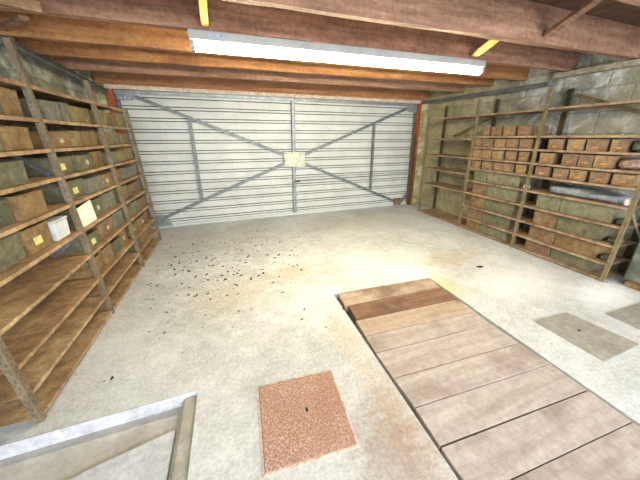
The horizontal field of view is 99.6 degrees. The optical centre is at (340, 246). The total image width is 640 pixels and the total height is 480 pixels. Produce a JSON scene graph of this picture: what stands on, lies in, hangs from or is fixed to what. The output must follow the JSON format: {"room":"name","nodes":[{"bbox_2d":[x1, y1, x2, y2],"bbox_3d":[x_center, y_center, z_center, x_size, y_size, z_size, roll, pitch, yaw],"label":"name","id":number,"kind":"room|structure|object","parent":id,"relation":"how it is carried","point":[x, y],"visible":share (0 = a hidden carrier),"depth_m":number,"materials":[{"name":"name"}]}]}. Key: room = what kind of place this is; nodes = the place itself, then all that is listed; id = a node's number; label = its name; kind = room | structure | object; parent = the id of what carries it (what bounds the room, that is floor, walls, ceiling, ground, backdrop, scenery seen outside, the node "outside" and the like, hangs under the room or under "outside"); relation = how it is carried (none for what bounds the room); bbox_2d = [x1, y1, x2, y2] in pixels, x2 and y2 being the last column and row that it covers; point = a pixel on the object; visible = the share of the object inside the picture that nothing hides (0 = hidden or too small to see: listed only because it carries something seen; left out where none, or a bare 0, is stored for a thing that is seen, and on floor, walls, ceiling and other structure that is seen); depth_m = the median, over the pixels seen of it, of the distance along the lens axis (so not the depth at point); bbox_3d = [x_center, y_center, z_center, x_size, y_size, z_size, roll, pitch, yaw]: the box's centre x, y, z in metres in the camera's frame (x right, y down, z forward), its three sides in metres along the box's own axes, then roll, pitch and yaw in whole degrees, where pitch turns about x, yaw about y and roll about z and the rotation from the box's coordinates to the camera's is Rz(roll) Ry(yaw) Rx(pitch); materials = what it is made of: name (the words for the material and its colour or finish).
{"room":"garage","nodes":[
{"label":"garage","id":0,"kind":"room"},
{"bbox_2d":[0,36,113,157],"bbox_3d":[-2.202,-0.190,1.232,0.150,2.400,6.600,-8,23,-20],"label":"wall","id":1,"kind":"structure","parent":0,"point":[48,78],"depth_m":2.61,"materials":[{"name":"concrete"}]},
{"bbox_2d":[0,37,110,94],"bbox_3d":[-2.810,-1.762,2.760,0.134,0.135,1.906,-8,23,-20],"label":"door track","id":2,"kind":"object","parent":1,"relation":"attached to","point":[21,49],"visible":0.91,"depth_m":2.48,"materials":[{"name":"metal"}]},
{"bbox_2d":[98,84,427,203],"bbox_3d":[-0.788,-1.720,4.893,5.350,2.300,0.220,-8,23,-20],"label":"wall","id":3,"kind":"structure","parent":0,"point":[103,98],"depth_m":5.59,"materials":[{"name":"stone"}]},
{"bbox_2d":[106,88,147,217],"bbox_3d":[-3.128,-1.215,4.020,0.085,2.019,0.095,-8,23,-20],"label":"door frame","id":4,"kind":"structure","parent":3,"relation":"attached to","point":[111,98],"depth_m":3.69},
{"bbox_2d":[91,71,427,103],"bbox_3d":[-0.774,-2.610,4.433,5.290,0.306,0.115,-8,23,-20],"label":"ceiling beam","id":5,"kind":"structure","parent":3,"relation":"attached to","point":[122,81],"depth_m":4.19,"materials":[{"name":"brown wood"}]},
{"bbox_2d":[113,89,416,227],"bbox_3d":[-0.786,-1.558,4.834,4.910,2.018,0.135,-8,23,-20],"label":"door","id":6,"kind":"structure","parent":3,"relation":"in","point":[205,158],"depth_m":4.67,"materials":[{"name":"metal"}]},
{"bbox_2d":[406,134,416,204],"bbox_3d":[1.502,-1.600,5.724,0.055,1.450,0.077,-8,23,-20],"label":"guide","id":7,"kind":"object","parent":3,"relation":"attached to","point":[413,146],"visible":1,"depth_m":5.69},
{"bbox_2d":[410,104,421,203],"bbox_3d":[1.545,-1.895,5.694,0.085,2.019,0.095,-8,23,-20],"label":"door frame","id":8,"kind":"structure","parent":3,"relation":"attached to","point":[419,106],"depth_m":5.50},
{"bbox_2d":[0,203,639,479],"bbox_3d":[0.364,0.873,2.730,5.350,0.902,6.600,-8,23,-20],"label":"floor","id":9,"kind":"structure","parent":0,"point":[92,421],"depth_m":2.00,"materials":[{"name":"concrete"}]},
{"bbox_2d":[0,37,161,427],"bbox_3d":[-2.268,-0.458,2.257,0.391,1.930,2.939,-8,23,-20],"label":"shelving rack","id":10,"kind":"object","parent":9,"relation":"on","point":[49,322],"visible":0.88,"depth_m":1.78,"materials":[{"name":"wood"}]},
{"bbox_2d":[0,199,14,227],"bbox_3d":[-1.882,-0.128,1.307,0.306,0.132,0.276,-8,23,-20],"label":"storage bin","id":11,"kind":"object","parent":10,"relation":"on","point":[6,217],"visible":1,"depth_m":1.44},
{"bbox_2d":[0,87,23,116],"bbox_3d":[-2.044,-0.813,1.517,0.306,0.148,0.164,-8,23,-20],"label":"storage bin","id":12,"kind":"object","parent":10,"relation":"on","point":[9,102],"visible":0.91,"depth_m":1.56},
{"bbox_2d":[0,231,26,272],"bbox_3d":[-1.879,0.058,1.356,0.306,0.154,0.281,-8,23,-20],"label":"storage bin","id":13,"kind":"object","parent":10,"relation":"on","point":[12,251],"visible":0.87,"depth_m":1.44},
{"bbox_2d":[0,160,28,188],"bbox_3d":[-1.938,-0.371,1.417,0.306,0.126,0.307,-8,23,-20],"label":"storage bin","id":14,"kind":"object","parent":10,"relation":"on","point":[12,172],"visible":1,"depth_m":1.50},
{"bbox_2d":[0,126,33,150],"bbox_3d":[-2.021,-0.611,1.529,0.306,0.127,0.250,-8,23,-20],"label":"storage bin","id":15,"kind":"object","parent":10,"relation":"on","point":[11,137],"visible":1,"depth_m":1.56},
{"bbox_2d":[0,189,47,221],"bbox_3d":[-1.955,-0.228,1.549,0.306,0.138,0.249,-8,23,-20],"label":"storage bin","id":16,"kind":"object","parent":10,"relation":"on","point":[24,205],"visible":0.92,"depth_m":1.57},
{"bbox_2d":[18,220,53,255],"bbox_3d":[-1.964,-0.035,1.592,0.306,0.151,0.238,-8,23,-20],"label":"storage bin","id":17,"kind":"object","parent":10,"relation":"on","point":[36,237],"visible":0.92,"depth_m":1.61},
{"bbox_2d":[0,156,73,176],"bbox_3d":[-2.164,-0.573,1.929,0.306,0.119,0.276,-8,23,-20],"label":"storage bin","id":18,"kind":"object","parent":10,"relation":"on","point":[43,162],"visible":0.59,"depth_m":1.85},
{"bbox_2d":[18,99,61,120],"bbox_3d":[-2.167,-0.936,1.858,0.306,0.121,0.203,-8,23,-20],"label":"storage bin","id":19,"kind":"object","parent":10,"relation":"on","point":[49,110],"visible":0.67,"depth_m":1.83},
{"bbox_2d":[29,131,71,147],"bbox_3d":[-2.184,-0.761,1.927,0.306,0.107,0.303,-8,23,-20],"label":"storage bin","id":20,"kind":"object","parent":10,"relation":"on","point":[58,139],"visible":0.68,"depth_m":1.91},
{"bbox_2d":[28,130,82,146],"bbox_3d":[-2.289,-0.854,2.145,0.306,0.117,0.205,-8,23,-20],"label":"storage bin","id":21,"kind":"object","parent":10,"relation":"on","point":[75,137],"visible":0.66,"depth_m":2.19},
{"bbox_2d":[26,178,85,203],"bbox_3d":[-2.179,-0.418,2.028,0.306,0.134,0.321,-8,23,-20],"label":"storage bin","id":22,"kind":"object","parent":10,"relation":"on","point":[52,193],"visible":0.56,"depth_m":1.94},
{"bbox_2d":[44,216,69,240],"bbox_3d":[-1.971,-0.112,1.805,0.197,0.133,0.174,-8,23,-20],"label":"plastic tub","id":23,"kind":"object","parent":10,"relation":"on","point":[58,226],"visible":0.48,"depth_m":1.80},
{"bbox_2d":[24,154,94,170],"bbox_3d":[-2.270,-0.689,2.217,0.306,0.118,0.313,-8,23,-20],"label":"storage bin","id":24,"kind":"object","parent":10,"relation":"on","point":[80,162],"visible":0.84,"depth_m":2.23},
{"bbox_2d":[51,101,70,121],"bbox_3d":[-2.236,-1.006,2.017,0.306,0.132,0.114,-8,23,-20],"label":"storage bin","id":25,"kind":"object","parent":10,"relation":"on","point":[63,108],"visible":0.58,"depth_m":2.05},
{"bbox_2d":[51,202,84,229],"bbox_3d":[-2.158,-0.228,2.079,0.306,0.144,0.290,-8,23,-20],"label":"storage bin","id":26,"kind":"object","parent":10,"relation":"on","point":[65,212],"visible":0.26,"depth_m":1.99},
{"bbox_2d":[44,151,103,166],"bbox_3d":[-2.400,-0.795,2.463,0.306,0.132,0.266,-8,23,-20],"label":"storage bin","id":27,"kind":"object","parent":10,"relation":"on","point":[97,156],"visible":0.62,"depth_m":2.50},
{"bbox_2d":[50,229,100,255],"bbox_3d":[-2.150,-0.034,2.155,0.306,0.116,0.232,-8,23,-20],"label":"storage bin","id":28,"kind":"object","parent":10,"relation":"on","point":[93,237],"visible":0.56,"depth_m":2.13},
{"bbox_2d":[67,105,90,123],"bbox_3d":[-2.333,-1.088,2.234,0.306,0.122,0.345,-8,23,-20],"label":"storage bin","id":29,"kind":"object","parent":10,"relation":"on","point":[77,114],"visible":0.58,"depth_m":2.26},
{"bbox_2d":[66,253,103,279],"bbox_3d":[-2.148,0.169,2.188,0.306,0.124,0.195,-8,23,-20],"label":"storage bin","id":30,"kind":"object","parent":10,"relation":"on","point":[85,270],"visible":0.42,"depth_m":2.15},
{"bbox_2d":[76,200,96,226],"bbox_3d":[-2.012,-0.260,2.133,0.009,0.165,0.290,-8,23,-20],"label":"paper card","id":31,"kind":"object","parent":10,"relation":"on","point":[87,215],"visible":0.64,"depth_m":2.14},
{"bbox_2d":[74,175,102,193],"bbox_3d":[-2.279,-0.525,2.312,0.306,0.120,0.308,-8,23,-20],"label":"storage bin","id":32,"kind":"object","parent":10,"relation":"on","point":[92,183],"visible":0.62,"depth_m":2.35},
{"bbox_2d":[79,131,97,145],"bbox_3d":[-2.377,-0.947,2.373,0.306,0.119,0.273,-8,23,-20],"label":"storage bin","id":33,"kind":"object","parent":10,"relation":"on","point":[88,138],"visible":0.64,"depth_m":2.39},
{"bbox_2d":[85,196,104,216],"bbox_3d":[-2.254,-0.322,2.311,0.306,0.147,0.234,-8,23,-20],"label":"storage bin","id":34,"kind":"object","parent":10,"relation":"on","point":[97,203],"visible":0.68,"depth_m":2.38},
{"bbox_2d":[82,172,113,187],"bbox_3d":[-2.375,-0.624,2.558,0.306,0.119,0.240,-8,23,-20],"label":"storage bin","id":35,"kind":"object","parent":10,"relation":"on","point":[107,179],"visible":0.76,"depth_m":2.62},
{"bbox_2d":[88,111,107,125],"bbox_3d":[-2.498,-1.246,2.629,0.306,0.120,0.236,-8,23,-20],"label":"storage bin","id":36,"kind":"object","parent":10,"relation":"on","point":[102,115],"visible":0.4,"depth_m":2.65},
{"bbox_2d":[89,215,114,240],"bbox_3d":[-2.270,-0.153,2.415,0.306,0.142,0.334,-8,23,-20],"label":"storage bin","id":37,"kind":"object","parent":10,"relation":"on","point":[105,227],"visible":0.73,"depth_m":2.44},
{"bbox_2d":[95,132,114,144],"bbox_3d":[-2.518,-1.091,2.729,0.306,0.120,0.304,-8,23,-20],"label":"storage bin","id":38,"kind":"object","parent":10,"relation":"on","point":[109,135],"visible":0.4,"depth_m":2.76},
{"bbox_2d":[97,242,113,265],"bbox_3d":[-2.211,0.085,2.368,0.306,0.146,0.200,-8,23,-20],"label":"storage bin","id":39,"kind":"object","parent":10,"relation":"on","point":[107,255],"visible":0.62,"depth_m":2.39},
{"bbox_2d":[96,190,115,210],"bbox_3d":[-2.380,-0.428,2.569,0.306,0.150,0.321,-8,23,-20],"label":"storage bin","id":40,"kind":"object","parent":10,"relation":"on","point":[108,198],"visible":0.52,"depth_m":2.62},
{"bbox_2d":[110,236,121,255],"bbox_3d":[-2.294,0.017,2.566,0.306,0.125,0.224,-8,23,-20],"label":"storage bin","id":41,"kind":"object","parent":10,"relation":"on","point":[116,244],"visible":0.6,"depth_m":2.62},
{"bbox_2d":[111,209,123,228],"bbox_3d":[-2.379,-0.261,2.683,0.306,0.144,0.272,-8,23,-20],"label":"storage bin","id":42,"kind":"object","parent":10,"relation":"on","point":[117,217],"visible":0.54,"depth_m":2.71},
{"bbox_2d":[108,165,136,178],"bbox_3d":[-2.662,-0.888,3.217,0.306,0.117,0.440,-8,23,-20],"label":"storage bin","id":43,"kind":"object","parent":10,"relation":"on","point":[127,171],"visible":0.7,"depth_m":3.23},
{"bbox_2d":[123,180,140,196],"bbox_3d":[-2.679,-0.701,3.281,0.306,0.124,0.515,-8,23,-20],"label":"storage bin","id":44,"kind":"object","parent":10,"relation":"on","point":[133,186],"visible":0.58,"depth_m":3.35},
{"bbox_2d":[133,211,147,229],"bbox_3d":[-2.640,-0.309,3.370,0.306,0.130,0.450,-8,23,-20],"label":"storage bin","id":45,"kind":"object","parent":10,"relation":"on","point":[142,218],"visible":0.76,"depth_m":3.40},
{"bbox_2d":[70,430,175,479],"bbox_3d":[-1.182,1.252,0.793,1.068,0.018,1.100,-8,23,-20],"label":"screed","id":46,"kind":"structure","parent":9,"relation":"on","point":[151,460],"depth_m":1.29,"materials":[{"name":"concrete"}]},
{"bbox_2d":[169,395,196,479],"bbox_3d":[-0.394,1.388,0.399,0.108,0.058,2.755,-8,23,-20],"label":"kerb","id":47,"kind":"object","parent":9,"relation":"on","point":[179,470],"visible":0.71,"depth_m":1.35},
{"bbox_2d":[257,369,359,477],"bbox_3d":[-0.203,0.899,1.453,0.462,0.009,0.501,-7,23,-16],"label":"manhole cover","id":48,"kind":"object","parent":9,"relation":"on","point":[303,418],"visible":1,"depth_m":1.40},
{"bbox_2d":[338,278,438,311],"bbox_3d":[0.492,0.459,2.624,1.014,0.060,0.214,-7,23,-16],"label":"board","id":49,"kind":"object","parent":9,"relation":"on","point":[346,299],"visible":0.84,"depth_m":2.59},
{"bbox_2d":[348,287,456,323],"bbox_3d":[0.571,0.530,2.447,0.994,0.062,0.228,-7,23,-17],"label":"board","id":50,"kind":"object","parent":9,"relation":"on","point":[375,308],"visible":0.76,"depth_m":2.41,"materials":[{"name":"wood"}]},
{"bbox_2d":[356,299,473,341],"bbox_3d":[0.633,0.607,2.253,1.006,0.064,0.196,-7,23,-17],"label":"board","id":51,"kind":"object","parent":9,"relation":"on","point":[430,313],"visible":0.68,"depth_m":2.22,"materials":[{"name":"wood"}]},
{"bbox_2d":[366,312,490,356],"bbox_3d":[0.692,0.674,2.090,1.004,0.060,0.173,-7,23,-17],"label":"board","id":52,"kind":"object","parent":9,"relation":"on","point":[394,339],"visible":0.68,"depth_m":2.06,"materials":[{"name":"brown wood"}]},
{"bbox_2d":[376,324,518,382],"bbox_3d":[0.767,0.745,1.912,1.024,0.062,0.231,-7,23,-17],"label":"board","id":53,"kind":"object","parent":9,"relation":"on","point":[414,358],"visible":0.68,"depth_m":1.88,"materials":[{"name":"brown wood"}]},
{"bbox_2d":[394,344,549,413],"bbox_3d":[0.851,0.819,1.726,1.032,0.064,0.201,-7,23,-16],"label":"board","id":54,"kind":"object","parent":9,"relation":"on","point":[428,386],"visible":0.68,"depth_m":1.69,"materials":[{"name":"brown wood"}]},
{"bbox_2d":[414,364,586,452],"bbox_3d":[0.931,0.893,1.546,1.028,0.060,0.208,-7,23,-16],"label":"board","id":55,"kind":"object","parent":9,"relation":"on","point":[450,420],"visible":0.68,"depth_m":1.50,"materials":[{"name":"brown wood"}]},
{"bbox_2d":[418,88,639,281],"bbox_3d":[2.297,-1.096,3.828,0.385,1.930,3.152,-8,23,-20],"label":"shelving rack","id":56,"kind":"object","parent":9,"relation":"on","point":[601,274],"visible":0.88,"depth_m":3.22,"materials":[{"name":"wood"}]},
{"bbox_2d":[467,207,482,220],"bbox_3d":[2.224,-0.533,4.271,0.306,0.160,0.285,-8,23,-20],"label":"storage bin","id":57,"kind":"object","parent":56,"relation":"on","point":[473,213],"visible":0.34,"depth_m":4.21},
{"bbox_2d":[470,195,484,208],"bbox_3d":[2.228,-0.708,4.188,0.306,0.167,0.260,-8,23,-20],"label":"storage bin","id":58,"kind":"object","parent":56,"relation":"on","point":[476,201],"visible":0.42,"depth_m":4.13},
{"bbox_2d":[472,182,486,194],"bbox_3d":[2.226,-0.889,4.120,0.306,0.159,0.250,-8,23,-20],"label":"storage bin","id":59,"kind":"object","parent":56,"relation":"on","point":[478,188],"visible":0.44,"depth_m":4.07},
{"bbox_2d":[480,224,519,240],"bbox_3d":[2.362,-0.236,4.005,0.306,0.131,0.450,-8,23,-20],"label":"storage bin","id":60,"kind":"object","parent":56,"relation":"on","point":[491,231],"visible":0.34,"depth_m":3.91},
{"bbox_2d":[481,212,523,229],"bbox_3d":[2.361,-0.400,3.941,0.306,0.160,0.465,-8,23,-20],"label":"storage bin","id":61,"kind":"object","parent":56,"relation":"on","point":[502,222],"visible":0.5,"depth_m":3.83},
{"bbox_2d":[484,198,528,216],"bbox_3d":[2.364,-0.577,3.863,0.306,0.167,0.479,-8,23,-20],"label":"storage bin","id":62,"kind":"object","parent":56,"relation":"on","point":[511,210],"visible":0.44,"depth_m":3.74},
{"bbox_2d":[486,185,532,201],"bbox_3d":[2.361,-0.758,3.795,0.306,0.159,0.489,-8,23,-20],"label":"storage bin","id":63,"kind":"object","parent":56,"relation":"on","point":[492,191],"visible":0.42,"depth_m":3.67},
{"bbox_2d":[503,126,517,135],"bbox_3d":[2.321,-1.520,3.556,0.310,0.117,0.160,-8,23,-20],"label":"storage box","id":64,"kind":"object","parent":56,"relation":"on","point":[508,130],"visible":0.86,"depth_m":3.49,"materials":[{"name":"brown cardboard"}]},
{"bbox_2d":[487,172,535,187],"bbox_3d":[2.353,-0.937,3.747,0.306,0.150,0.501,-8,23,-20],"label":"storage bin","id":65,"kind":"object","parent":56,"relation":"on","point":[496,178],"visible":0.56,"depth_m":3.62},
{"bbox_2d":[515,164,538,173],"bbox_3d":[2.417,-0.998,3.472,0.310,0.108,0.143,-8,23,-20],"label":"storage box","id":66,"kind":"object","parent":56,"relation":"on","point":[520,168],"visible":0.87,"depth_m":3.41,"materials":[{"name":"brown cardboard"}]},
{"bbox_2d":[518,151,541,161],"bbox_3d":[2.414,-1.137,3.417,0.310,0.117,0.131,-8,23,-20],"label":"storage box","id":67,"kind":"object","parent":56,"relation":"on","point":[524,156],"visible":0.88,"depth_m":3.36,"materials":[{"name":"brown cardboard"}]},
{"bbox_2d":[517,125,548,135],"bbox_3d":[2.395,-1.446,3.372,0.310,0.117,0.181,-8,23,-20],"label":"storage box","id":68,"kind":"object","parent":56,"relation":"on","point":[523,130],"visible":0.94,"depth_m":3.31,"materials":[{"name":"brown cardboard"}]},
{"bbox_2d":[519,139,548,148],"bbox_3d":[2.411,-1.281,3.368,0.310,0.112,0.168,-8,23,-20],"label":"storage box","id":69,"kind":"object","parent":56,"relation":"on","point":[524,143],"visible":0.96,"depth_m":3.31,"materials":[{"name":"brown cardboard"}]},
{"bbox_2d":[525,239,551,256],"bbox_3d":[2.601,-0.006,3.432,0.306,0.131,0.315,-8,23,-20],"label":"storage bin","id":70,"kind":"object","parent":56,"relation":"on","point":[544,250],"visible":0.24,"depth_m":3.37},
{"bbox_2d":[528,225,556,243],"bbox_3d":[2.602,-0.168,3.365,0.306,0.160,0.310,-8,23,-20],"label":"storage bin","id":71,"kind":"object","parent":56,"relation":"on","point":[537,233],"visible":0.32,"depth_m":3.31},
{"bbox_2d":[533,210,558,228],"bbox_3d":[2.597,-0.351,3.302,0.306,0.167,0.273,-8,23,-20],"label":"storage bin","id":72,"kind":"object","parent":56,"relation":"on","point":[542,218],"visible":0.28,"depth_m":3.25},
{"bbox_2d":[535,166,557,176],"bbox_3d":[2.510,-0.904,3.239,0.310,0.108,0.159,-8,23,-20],"label":"storage box","id":73,"kind":"object","parent":56,"relation":"on","point":[546,171],"visible":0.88,"depth_m":3.17,"materials":[{"name":"brown cardboard"}]},
{"bbox_2d":[536,194,561,211],"bbox_3d":[2.591,-0.537,3.245,0.306,0.159,0.268,-8,23,-20],"label":"storage bin","id":74,"kind":"object","parent":56,"relation":"on","point":[545,202],"visible":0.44,"depth_m":3.19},
{"bbox_2d":[539,152,566,163],"bbox_3d":[2.520,-1.043,3.183,0.310,0.117,0.157,-8,23,-20],"label":"storage box","id":75,"kind":"object","parent":56,"relation":"on","point":[545,157],"visible":0.92,"depth_m":3.11,"materials":[{"name":"brown cardboard"}]},
{"bbox_2d":[547,139,567,149],"bbox_3d":[2.536,-1.161,3.069,0.310,0.112,0.159,-8,23,-20],"label":"storage box","id":76,"kind":"object","parent":56,"relation":"on","point":[554,144],"visible":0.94,"depth_m":3.00,"materials":[{"name":"brown cardboard"}]},
{"bbox_2d":[552,167,569,178],"bbox_3d":[2.590,-0.834,3.065,0.310,0.108,0.160,-8,23,-20],"label":"storage box","id":77,"kind":"object","parent":56,"relation":"on","point":[563,173],"visible":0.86,"depth_m":3.01,"materials":[{"name":"brown cardboard"}]},
{"bbox_2d":[561,153,583,165],"bbox_3d":[2.609,-0.956,2.968,0.310,0.117,0.155,-8,23,-20],"label":"storage box","id":78,"kind":"object","parent":56,"relation":"on","point":[571,159],"visible":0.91,"depth_m":2.92,"materials":[{"name":"brown cardboard"}]},
{"bbox_2d":[566,139,587,150],"bbox_3d":[2.614,-1.091,2.897,0.310,0.112,0.163,-8,23,-20],"label":"storage box","id":79,"kind":"object","parent":56,"relation":"on","point":[573,144],"visible":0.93,"depth_m":2.83,"materials":[{"name":"brown cardboard"}]},
{"bbox_2d":[550,248,604,271],"bbox_3d":[2.734,0.122,3.113,0.306,0.131,0.412,-8,23,-20],"label":"storage bin","id":80,"kind":"object","parent":56,"relation":"on","point":[572,260],"visible":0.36,"depth_m":3.02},
{"bbox_2d":[569,169,591,180],"bbox_3d":[2.649,-0.775,2.918,0.310,0.108,0.155,-8,23,-20],"label":"storage box","id":81,"kind":"object","parent":56,"relation":"on","point":[575,174],"visible":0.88,"depth_m":2.85,"materials":[{"name":"brown cardboard"}]},
{"bbox_2d":[554,233,611,257],"bbox_3d":[2.735,-0.039,3.044,0.306,0.160,0.419,-8,23,-20],"label":"storage bin","id":82,"kind":"object","parent":56,"relation":"on","point":[586,248],"visible":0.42,"depth_m":2.95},
{"bbox_2d":[556,216,618,240],"bbox_3d":[2.729,-0.225,2.987,0.306,0.167,0.444,-8,23,-20],"label":"storage bin","id":83,"kind":"object","parent":56,"relation":"on","point":[585,229],"visible":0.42,"depth_m":2.88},
{"bbox_2d":[549,183,632,203],"bbox_3d":[2.693,-0.585,2.940,0.272,0.099,0.640,-8,23,-20],"label":"plastic sheeting","id":84,"kind":"object","parent":56,"relation":"on","point":[566,189],"visible":0.98,"depth_m":2.86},
{"bbox_2d":[577,154,605,166],"bbox_3d":[2.662,-0.903,2.836,0.310,0.117,0.134,-8,23,-20],"label":"storage box","id":85,"kind":"object","parent":56,"relation":"on","point":[585,160],"visible":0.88,"depth_m":2.79,"materials":[{"name":"brown cardboard"}]},
{"bbox_2d":[559,199,627,222],"bbox_3d":[2.729,-0.403,2.913,0.306,0.159,0.488,-8,23,-20],"label":"storage bin","id":86,"kind":"object","parent":56,"relation":"on","point":[585,210],"visible":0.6,"depth_m":2.81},
{"bbox_2d":[585,139,611,151],"bbox_3d":[2.675,-1.025,2.732,0.310,0.112,0.171,-8,23,-20],"label":"storage box","id":87,"kind":"object","parent":56,"relation":"on","point":[604,145],"visible":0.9,"depth_m":2.67,"materials":[{"name":"brown cardboard"}]},
{"bbox_2d":[588,171,614,183],"bbox_3d":[2.715,-0.708,2.750,0.310,0.108,0.158,-8,23,-20],"label":"storage box","id":88,"kind":"object","parent":56,"relation":"on","point":[602,177],"visible":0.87,"depth_m":2.69,"materials":[{"name":"brown cardboard"}]},
{"bbox_2d":[593,155,631,168],"bbox_3d":[2.720,-0.851,2.707,0.310,0.117,0.154,-8,23,-20],"label":"storage box","id":89,"kind":"object","parent":56,"relation":"on","point":[601,161],"visible":0.91,"depth_m":2.64,"materials":[{"name":"brown cardboard"}]},
{"bbox_2d":[609,139,639,151],"bbox_3d":[2.749,-0.967,2.587,0.310,0.112,0.124,-8,23,-20],"label":"storage box","id":90,"kind":"object","parent":56,"relation":"on","point":[617,145],"visible":0.95,"depth_m":2.52,"materials":[{"name":"brown cardboard"}]},
{"bbox_2d":[611,173,639,186],"bbox_3d":[2.791,-0.644,2.593,0.310,0.108,0.163,-8,23,-20],"label":"storage box","id":91,"kind":"object","parent":56,"relation":"on","point":[620,179],"visible":0.97,"depth_m":2.53,"materials":[{"name":"brown cardboard"}]},
{"bbox_2d":[618,158,639,168],"bbox_3d":[2.761,-0.786,2.561,0.215,0.105,0.159,-8,23,-20],"label":"plastic bag","id":92,"kind":"object","parent":56,"relation":"on","point":[627,163],"visible":1,"depth_m":2.52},
{"bbox_2d":[441,391,630,479],"bbox_3d":[1.001,0.967,1.360,1.025,0.062,0.201,-7,23,-17],"label":"board","id":93,"kind":"object","parent":9,"relation":"on","point":[510,450],"visible":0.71,"depth_m":1.32,"materials":[{"name":"brown wood"}]},
{"bbox_2d":[514,423,639,479],"bbox_3d":[1.072,1.038,1.181,1.021,0.064,0.204,-7,23,-17],"label":"board","id":94,"kind":"object","parent":9,"relation":"on","point":[615,455],"visible":1,"depth_m":1.23,"materials":[{"name":"brown wood"}]},
{"bbox_2d":[533,313,639,360],"bbox_3d":[1.854,0.653,2.059,0.446,0.007,0.469,-8,23,-20],"label":"slab","id":95,"kind":"object","parent":9,"relation":"on","point":[603,344],"visible":1,"depth_m":2.01,"materials":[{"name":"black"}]},
{"bbox_2d":[606,303,639,328],"bbox_3d":[2.576,0.624,2.129,0.537,0.007,0.539,-8,23,-20],"label":"slab","id":96,"kind":"object","parent":9,"relation":"on","point":[630,315],"visible":1,"depth_m":2.24,"materials":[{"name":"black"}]},
{"bbox_2d":[624,280,639,290],"bbox_3d":[3.016,0.476,2.438,0.130,0.049,0.660,-8,23,-20],"label":"batten","id":97,"kind":"object","parent":9,"relation":"on","point":[630,284],"visible":0.81,"depth_m":2.65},
{"bbox_2d":[624,242,639,283],"bbox_3d":[3.063,0.223,2.235,0.030,0.569,0.950,-8,23,-20],"label":"board panel","id":98,"kind":"object","parent":97,"relation":"on","point":[633,271],"visible":1,"depth_m":2.65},
{"bbox_2d":[418,52,639,269],"bbox_3d":[2.927,-0.937,3.070,0.150,2.400,6.600,-8,23,-20],"label":"wall","id":99,"kind":"structure","parent":0,"point":[619,84],"depth_m":3.55,"materials":[{"name":"concrete"}]},
{"bbox_2d":[421,82,554,103],"bbox_3d":[2.074,-2.373,4.260,0.112,0.083,2.408,-9,24,-21],"label":"door track","id":100,"kind":"object","parent":99,"relation":"attached to","point":[543,84],"visible":1,"depth_m":3.86,"materials":[{"name":"metal"}]},
{"bbox_2d":[553,59,639,78],"bbox_3d":[3.291,-1.313,1.539,0.088,0.130,3.950,-8,23,-20],"label":"wall plate","id":101,"kind":"object","parent":99,"relation":"attached to","point":[636,62],"visible":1,"depth_m":2.83,"materials":[{"name":"wood"}]},
{"bbox_2d":[530,0,639,26],"bbox_3d":[0.358,-1.697,1.693,5.544,0.025,6.600,-8,23,-20],"label":"ceiling","id":102,"kind":"structure","parent":0,"point":[614,10],"depth_m":2.12,"materials":[{"name":"brown wood"}]},
{"bbox_2d":[14,37,493,85],"bbox_3d":[-0.219,-2.120,3.143,5.346,0.262,0.064,-8,23,-20],"label":"joist","id":103,"kind":"object","parent":102,"relation":"attached to","point":[44,48],"visible":0.37,"depth_m":2.77,"materials":[{"name":"wood"}]},
{"bbox_2d":[53,57,464,92],"bbox_3d":[-0.425,-2.319,3.636,5.346,0.262,0.064,-8,23,-20],"label":"joist","id":104,"kind":"object","parent":102,"relation":"attached to","point":[76,64],"visible":0.39,"depth_m":3.35,"materials":[{"name":"brown wood"}]},
{"bbox_2d":[0,10,529,81],"bbox_3d":[-0.028,-1.936,2.684,5.346,0.261,0.064,-8,23,-20],"label":"joist","id":105,"kind":"object","parent":102,"relation":"attached to","point":[38,27],"visible":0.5,"depth_m":2.09,"materials":[{"name":"wood"}]},
{"bbox_2d":[0,14,28,31],"bbox_3d":[-2.133,-1.449,1.754,0.427,0.025,0.050,12,25,27],"label":"strut","id":106,"kind":"object","parent":105,"relation":"attached to","point":[16,20],"visible":1,"depth_m":1.72,"materials":[{"name":"brown wood"}]},
{"bbox_2d":[0,0,580,71],"bbox_3d":[0.181,-1.732,2.183,5.346,0.266,0.064,-8,23,-20],"label":"joist","id":107,"kind":"object","parent":102,"relation":"attached to","point":[223,16],"visible":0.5,"depth_m":1.99,"materials":[{"name":"brown wood"}]},
{"bbox_2d":[0,0,44,13],"bbox_3d":[-1.978,-1.321,1.388,0.665,0.119,0.030,-8,23,-20],"label":"strut","id":108,"kind":"object","parent":107,"relation":"attached to","point":[27,5],"visible":1,"depth_m":1.48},
{"bbox_2d":[187,29,485,75],"bbox_3d":[0.188,-1.567,2.244,2.580,0.144,0.104,-8,23,-20],"label":"lamp","id":109,"kind":"object","parent":107,"relation":"attached to","point":[199,40],"visible":1,"depth_m":2.09,"materials":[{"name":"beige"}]},
{"bbox_2d":[222,0,639,59],"bbox_3d":[0.387,-1.529,1.691,5.346,0.275,0.064,-8,23,-20],"label":"joist","id":110,"kind":"object","parent":102,"relation":"attached to","point":[525,22],"visible":0.96,"depth_m":1.92,"materials":[{"name":"brown wood"}]},
{"bbox_2d":[198,0,208,26],"bbox_3d":[-0.794,-1.446,1.548,0.045,0.168,0.491,-10,24,-23],"label":"strut","id":111,"kind":"object","parent":110,"relation":"attached to","point":[203,9],"visible":1,"depth_m":1.67,"materials":[{"name":"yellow wood"}]},
{"bbox_2d":[471,40,498,56],"bbox_3d":[1.314,-1.755,2.302,0.075,0.124,0.493,-5,22,-12],"label":"strut","id":112,"kind":"object","parent":110,"relation":"attached to","point":[490,43],"visible":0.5,"depth_m":2.40,"materials":[{"name":"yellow wood"}]},
{"bbox_2d":[544,0,602,36],"bbox_3d":[1.619,-1.591,1.833,0.060,0.129,0.528,-1,22,-3],"label":"strut","id":113,"kind":"object","parent":110,"relation":"attached to","point":[588,4],"visible":1,"depth_m":1.87,"materials":[{"name":"brown wood"}]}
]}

